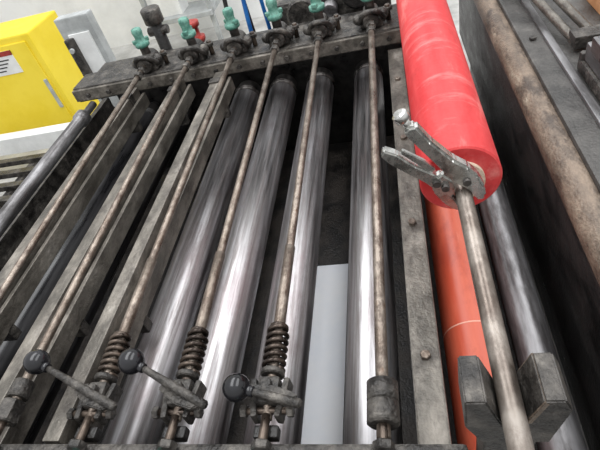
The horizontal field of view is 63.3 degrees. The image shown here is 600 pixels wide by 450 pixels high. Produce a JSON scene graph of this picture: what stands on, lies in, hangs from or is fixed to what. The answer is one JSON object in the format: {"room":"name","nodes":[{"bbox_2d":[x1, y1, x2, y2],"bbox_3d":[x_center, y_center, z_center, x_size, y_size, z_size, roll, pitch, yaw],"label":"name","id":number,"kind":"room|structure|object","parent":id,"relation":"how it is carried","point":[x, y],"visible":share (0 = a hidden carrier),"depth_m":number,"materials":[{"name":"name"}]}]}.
{"room":"factory floor","nodes":[
{"label":"factory floor","id":0,"kind":"room"},
{"bbox_2d":[0,0,267,47],"bbox_3d":[-0.318,-3.882,4.777,10.000,3.400,0.150,-6,43,13],"label":"wall","id":1,"kind":"structure","parent":0,"point":[116,19],"depth_m":6.14,"materials":[{"name":"white paint"}]},
{"bbox_2d":[0,0,588,449],"bbox_3d":[-0.255,-0.159,3.371,10.000,0.100,7.000,-6,43,13],"label":"floor","id":2,"kind":"structure","parent":0,"point":[126,51],"depth_m":5.71,"materials":[{"name":"concrete"}]},
{"bbox_2d":[0,153,44,208],"bbox_3d":[-2.150,0.059,3.450,1.450,0.360,1.450,-6,43,13],"label":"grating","id":3,"kind":"structure","parent":2,"relation":"on","point":[21,174],"depth_m":3.69,"materials":[{"name":"metal"}]},
{"bbox_2d":[0,122,69,155],"bbox_3d":[-2.473,-0.669,4.376,1.750,0.330,0.120,-6,43,13],"label":"cabinet base","id":4,"kind":"object","parent":2,"relation":"on","point":[40,138],"visible":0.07,"depth_m":4.23,"materials":[{"name":"white metal"}]},
{"bbox_2d":[0,10,99,133],"bbox_3d":[-2.927,-1.325,4.739,1.640,1.000,0.540,-6,43,13],"label":"base cabinet","id":5,"kind":"object","parent":2,"relation":"on","point":[39,74],"visible":0.69,"depth_m":4.40,"materials":[{"name":"metal"}]},
{"bbox_2d":[0,97,114,271],"bbox_3d":[-1.382,0.250,2.701,0.040,0.720,2.540,-6,43,13],"label":"rail","id":6,"kind":"object","parent":2,"relation":"on","point":[18,229],"visible":0.21,"depth_m":2.74,"materials":[{"name":"metal"}]},
{"bbox_2d":[54,9,119,107],"bbox_3d":[-1.579,-1.144,3.979,0.280,1.120,0.180,-6,43,13],"label":"electrical cabinet","id":7,"kind":"object","parent":2,"relation":"on","point":[81,32],"visible":0.39,"depth_m":3.71,"materials":[{"name":"grey metal"}]},
{"bbox_2d":[98,57,134,71],"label":"plate","id":8,"kind":"object","parent":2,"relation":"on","point":[124,62],"depth_m":3.27,"materials":[{"name":"metal"}]},
{"bbox_2d":[0,101,159,379],"bbox_3d":[-1.151,0.035,2.550,0.158,0.158,2.565,-6,43,13],"label":"roller","id":9,"kind":"object","parent":8,"relation":"attached to","point":[8,349],"visible":0.39,"depth_m":2.38,"materials":[{"name":"silver metal"}]},
{"bbox_2d":[22,104,192,443],"bbox_3d":[-0.918,0.010,2.495,0.158,0.158,2.565,-6,43,13],"label":"roller","id":10,"kind":"object","parent":8,"relation":"attached to","point":[50,397],"visible":0.14,"depth_m":2.18,"materials":[{"name":"silver metal"}]},
{"bbox_2d":[139,85,171,105],"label":"plate","id":11,"kind":"object","parent":2,"relation":"on","point":[158,95],"depth_m":3.41,"materials":[{"name":"metal"}]},
{"bbox_2d":[140,4,172,49],"bbox_3d":[-0.850,-1.001,3.545,0.140,1.150,0.129,-6,43,13],"label":"black standpipe","id":12,"kind":"object","parent":2,"relation":"on","point":[152,16],"visible":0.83,"depth_m":3.21,"materials":[{"name":"metal"}]},
{"bbox_2d":[139,0,223,39],"bbox_3d":[-1.386,-2.700,5.083,0.750,1.800,0.450,-6,43,13],"label":"storage rack","id":13,"kind":"object","parent":2,"relation":"on","point":[172,10],"visible":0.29,"depth_m":5.26,"materials":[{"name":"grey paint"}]},
{"bbox_2d":[166,78,210,167],"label":"plate","id":14,"kind":"object","parent":2,"relation":"on","point":[200,87],"depth_m":3.42,"materials":[{"name":"metal"}]},
{"bbox_2d":[101,80,260,443],"bbox_3d":[-0.445,-0.055,2.369,0.180,0.180,2.565,-6,43,13],"label":"roller","id":15,"kind":"object","parent":14,"relation":"attached to","point":[174,312],"visible":0.83,"depth_m":1.98,"materials":[{"name":"silver metal"}]},
{"bbox_2d":[189,18,205,42],"bbox_3d":[-0.597,-0.963,3.506,0.118,1.030,0.118,-6,43,13],"label":"valve","id":16,"kind":"object","parent":2,"relation":"on","point":[194,23],"visible":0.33,"depth_m":3.19,"materials":[{"name":"paint"}]},
{"bbox_2d":[0,444,467,449],"bbox_3d":[-0.522,0.921,1.510,2.010,0.932,0.110,-6,43,13],"label":"crossbeam","id":17,"kind":"object","parent":2,"relation":"on","point":[2,446],"visible":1,"depth_m":1.14,"materials":[{"name":"metal"}]},
{"bbox_2d":[0,65,145,301],"bbox_3d":[-0.996,-0.194,2.142,0.066,0.126,2.295,-6,43,13],"label":"tension rod","id":18,"kind":"object","parent":17,"relation":"attached to","point":[140,72],"visible":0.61,"depth_m":2.07,"materials":[{"name":"metal"}]},
{"bbox_2d":[0,87,149,345],"bbox_3d":[-1.081,-0.036,2.204,0.138,0.185,2.080,-6,43,13],"label":"bar","id":19,"kind":"object","parent":17,"relation":"attached to","point":[126,122],"visible":0.94,"depth_m":2.14,"materials":[{"name":"metal"}]},
{"bbox_2d":[0,56,192,434],"bbox_3d":[-0.709,-0.224,2.074,0.066,0.126,2.295,-6,43,13],"label":"tension rod","id":20,"kind":"object","parent":17,"relation":"attached to","point":[12,406],"visible":0.88,"depth_m":1.63,"materials":[{"name":"metal"}]},
{"bbox_2d":[0,79,195,443],"bbox_3d":[-0.790,-0.067,2.135,0.138,0.185,2.080,-6,43,13],"label":"bar","id":21,"kind":"object","parent":17,"relation":"attached to","point":[73,324],"visible":0.85,"depth_m":1.82,"materials":[{"name":"metal"}]},
{"bbox_2d":[42,71,234,443],"bbox_3d":[-0.548,-0.092,2.078,0.138,0.185,2.080,-6,43,13],"label":"bar","id":22,"kind":"object","parent":17,"relation":"attached to","point":[61,430],"visible":0.74,"depth_m":1.77,"materials":[{"name":"metal"}]},
{"bbox_2d":[66,47,236,449],"bbox_3d":[-0.453,-0.253,2.012,0.063,0.120,2.295,-6,43,13],"label":"tension rod","id":23,"kind":"object","parent":17,"relation":"attached to","point":[119,341],"visible":0.89,"depth_m":1.53,"materials":[{"name":"metal"}]},
{"bbox_2d":[23,349,122,441],"bbox_3d":[-0.600,0.428,1.306,0.155,0.155,0.314,-40,46,-23],"label":"clamp","id":24,"kind":"object","parent":23,"relation":"attached to","point":[104,397],"visible":0.98,"depth_m":1.28,"materials":[{"name":"metal"}]},
{"bbox_2d":[156,39,280,449],"bbox_3d":[-0.213,-0.279,1.955,0.063,0.120,2.295,-6,43,13],"label":"tension rod","id":25,"kind":"object","parent":17,"relation":"attached to","point":[189,367],"visible":0.96,"depth_m":1.45,"materials":[{"name":"metal"}]},
{"bbox_2d":[118,348,207,441],"bbox_3d":[-0.341,0.407,1.242,0.150,0.150,0.266,-35,44,-18],"label":"clamp","id":26,"kind":"object","parent":25,"relation":"attached to","point":[186,394],"visible":1,"depth_m":1.22,"materials":[{"name":"metal"}]},
{"bbox_2d":[250,30,322,449],"bbox_3d":[0.015,-0.303,1.901,0.063,0.120,2.295,-6,43,13],"label":"tension rod","id":27,"kind":"object","parent":17,"relation":"attached to","point":[277,329],"visible":0.95,"depth_m":1.39,"materials":[{"name":"metal"}]},
{"bbox_2d":[222,373,302,441],"bbox_3d":[-0.086,0.414,1.164,0.155,0.125,0.165,-30,43,-14],"label":"clamp","id":28,"kind":"object","parent":27,"relation":"attached to","point":[269,390],"visible":0.99,"depth_m":1.15,"materials":[{"name":"metal"}]},
{"bbox_2d":[366,19,399,449],"bbox_3d":[0.283,-0.328,1.842,0.074,0.130,2.296,-6,43,13],"label":"tension rod","id":29,"kind":"object","parent":17,"relation":"attached to","point":[382,391],"visible":0.94,"depth_m":1.26,"materials":[{"name":"metal"}]},
{"bbox_2d":[226,68,266,108],"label":"plate","id":30,"kind":"object","parent":2,"relation":"on","point":[257,76],"depth_m":3.26,"materials":[{"name":"metal"}]},
{"bbox_2d":[176,74,297,443],"bbox_3d":[-0.212,-0.080,2.314,0.180,0.180,2.565,-6,43,13],"label":"roller","id":31,"kind":"object","parent":30,"relation":"attached to","point":[229,322],"visible":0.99,"depth_m":1.96,"materials":[{"name":"silver metal"}]},
{"bbox_2d":[222,0,271,31],"bbox_3d":[-0.295,-1.264,3.430,0.162,1.401,0.447,-3,43,17],"label":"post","id":32,"kind":"object","parent":2,"relation":"on","point":[248,18],"visible":0.18,"depth_m":3.15,"materials":[{"name":"blue metal"}]},
{"bbox_2d":[250,59,312,155],"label":"plate","id":33,"kind":"object","parent":2,"relation":"on","point":[300,71],"depth_m":3.28,"materials":[{"name":"metal"}]},
{"bbox_2d":[243,67,334,443],"bbox_3d":[0.022,-0.105,2.259,0.180,0.180,2.565,-6,43,13],"label":"roller","id":34,"kind":"object","parent":33,"relation":"attached to","point":[299,317],"visible":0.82,"depth_m":1.93,"materials":[{"name":"silver metal"}]},
{"bbox_2d":[33,135,537,449],"bbox_3d":[-0.062,0.293,2.714,2.380,0.030,2.470,-6,43,13],"label":"drip tray","id":35,"kind":"object","parent":2,"relation":"on","point":[335,224],"visible":0.02,"depth_m":2.71,"materials":[{"name":"black metal"}]},
{"bbox_2d":[301,264,347,443],"bbox_3d":[0.208,0.570,2.289,0.360,0.010,1.030,-6,43,13],"label":"plastic sheet","id":36,"kind":"object","parent":35,"relation":"on","point":[324,396],"visible":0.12,"depth_m":2.25,"materials":[{"name":"white plastic"}]},
{"bbox_2d":[388,48,451,443],"bbox_3d":[0.496,0.074,2.103,0.075,0.832,2.085,-6,43,13],"label":"rail","id":37,"kind":"object","parent":35,"relation":"on","point":[432,420],"visible":0.88,"depth_m":1.39,"materials":[{"name":"metal"}]},
{"bbox_2d":[72,12,400,101],"bbox_3d":[-0.406,-0.958,2.846,2.010,0.095,0.235,-6,43,13],"label":"crossbeam","id":38,"kind":"object","parent":37,"relation":"attached to","point":[350,38],"visible":0.84,"depth_m":2.77,"materials":[{"name":"metal"}]},
{"bbox_2d":[0,101,96,237],"bbox_3d":[-1.365,-0.074,2.303,0.090,0.090,1.940,-6,43,13],"label":"roller","id":39,"kind":"object","parent":38,"relation":"attached to","point":[27,188],"visible":1,"depth_m":2.50,"materials":[{"name":"silver metal"}]},
{"bbox_2d":[131,27,168,72],"bbox_3d":[-0.915,-1.027,2.847,0.177,0.238,0.193,13,50,31],"label":"bracket","id":40,"kind":"object","parent":38,"relation":"on","point":[151,58],"visible":0.88,"depth_m":2.83,"materials":[{"name":"metal"}]},
{"bbox_2d":[177,16,214,63],"bbox_3d":[-0.629,-1.057,2.779,0.177,0.238,0.193,13,50,31],"label":"bracket","id":41,"kind":"object","parent":38,"relation":"on","point":[196,48],"visible":0.98,"depth_m":2.76,"materials":[{"name":"metal"}]},
{"bbox_2d":[220,7,257,55],"bbox_3d":[-0.372,-1.084,2.719,0.177,0.238,0.193,13,50,31],"label":"bracket","id":42,"kind":"object","parent":38,"relation":"on","point":[242,42],"visible":0.98,"depth_m":2.70,"materials":[{"name":"metal"}]},
{"bbox_2d":[262,0,298,46],"bbox_3d":[-0.132,-1.110,2.662,0.177,0.238,0.193,13,50,31],"label":"bracket","id":43,"kind":"object","parent":38,"relation":"on","point":[281,31],"visible":0.99,"depth_m":2.64,"materials":[{"name":"metal"}]},
{"bbox_2d":[303,0,340,38],"bbox_3d":[0.097,-1.134,2.608,0.177,0.238,0.193,13,50,31],"label":"bracket","id":44,"kind":"object","parent":38,"relation":"on","point":[321,21],"visible":0.99,"depth_m":2.60,"materials":[{"name":"metal"}]},
{"bbox_2d":[353,0,391,29],"bbox_3d":[0.363,-1.162,2.545,0.177,0.238,0.193,13,50,31],"label":"bracket","id":45,"kind":"object","parent":38,"relation":"on","point":[370,9],"visible":0.98,"depth_m":2.55,"materials":[{"name":"metal"}]},
{"bbox_2d":[477,181,587,449],"bbox_3d":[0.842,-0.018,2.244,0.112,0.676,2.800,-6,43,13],"label":"roller","id":46,"kind":"object","parent":35,"relation":"on","point":[529,332],"visible":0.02,"depth_m":1.54,"materials":[{"name":"metal"}]},
{"bbox_2d":[276,0,390,25],"bbox_3d":[0.296,-1.229,3.451,0.750,1.069,0.500,-6,43,13],"label":"housing","id":47,"kind":"object","parent":2,"relation":"on","point":[297,11],"visible":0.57,"depth_m":3.06,"materials":[{"name":"metal"}]},
{"bbox_2d":[375,43,402,135],"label":"plate","id":48,"kind":"object","parent":2,"relation":"on","point":[381,53],"depth_m":3.18,"materials":[{"name":"metal"}]},
{"bbox_2d":[342,59,402,443],"bbox_3d":[0.314,-0.136,2.190,0.180,0.180,2.565,-6,43,13],"label":"roller","id":49,"kind":"object","parent":48,"relation":"attached to","point":[360,334],"visible":0.77,"depth_m":1.76,"materials":[{"name":"silver metal"}]},
{"bbox_2d":[424,196,491,449],"bbox_3d":[0.602,-0.221,2.045,0.181,0.181,2.550,-6,43,13],"label":"roller","id":50,"kind":"object","parent":48,"relation":"attached to","point":[462,331],"visible":0.43,"depth_m":1.49,"materials":[{"name":"rubber"}]},
{"bbox_2d":[458,352,572,449],"bbox_3d":[0.494,0.683,1.207,0.167,1.202,0.092,-6,43,13],"label":"cradle","id":51,"kind":"object","parent":2,"relation":"on","point":[544,392],"visible":0.8,"depth_m":0.82,"materials":[{"name":"metal"}]},
{"bbox_2d":[459,0,599,449],"bbox_3d":[1.561,-0.331,2.090,1.263,0.995,3.450,-6,43,13],"label":"frame","id":52,"kind":"object","parent":2,"relation":"on","point":[542,116],"visible":0.95,"depth_m":1.79,"materials":[{"name":"metal"}]},
{"bbox_2d":[531,0,599,49],"bbox_3d":[1.103,-1.062,2.229,0.155,0.110,1.048,-10,42,9],"label":"link arms","id":53,"kind":"object","parent":52,"relation":"on","point":[578,38],"visible":0.98,"depth_m":1.95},
{"bbox_2d":[577,36,599,102],"bbox_3d":[1.110,-0.550,1.625,0.240,0.170,0.300,-6,43,13],"label":"block","id":54,"kind":"object","parent":52,"relation":"on","point":[588,66],"visible":1,"depth_m":1.68,"materials":[{"name":"metal"}]},
{"bbox_2d":[587,0,599,14],"bbox_3d":[1.410,-1.007,2.051,0.300,0.123,0.300,-6,43,13],"label":"carton","id":55,"kind":"object","parent":52,"relation":"on","point":[595,4],"visible":1,"depth_m":2.09,"materials":[{"name":"brown cardboard"}]},
{"bbox_3d":[0.784,-1.365,3.381,0.100,1.130,0.080,-6,43,13],"label":"stand","id":56,"kind":"object","parent":2,"relation":"on","visible":0},
{"bbox_2d":[455,183,534,449],"bbox_3d":[0.500,-0.712,1.885,0.041,0.041,3.220,-6,43,13],"label":"shaft","id":57,"kind":"object","parent":56,"relation":"on","point":[516,429],"visible":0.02,"depth_m":0.92,"materials":[{"name":"metal"}]},
{"bbox_2d":[381,108,485,209],"bbox_3d":[0.321,-0.149,1.171,0.240,0.311,0.042,-6,43,13],"label":"pliers","id":58,"kind":"object","parent":57,"relation":"on","point":[454,169],"visible":0.96,"depth_m":1.17,"materials":[{"name":"silver metal"}]},
{"bbox_2d":[396,0,502,208],"bbox_3d":[0.526,-0.895,2.076,0.208,0.208,2.288,-6,43,13],"label":"roll","id":59,"kind":"object","parent":57,"relation":"on","point":[443,97],"visible":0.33,"depth_m":1.44,"materials":[{"name":"plastic"}]}
]}

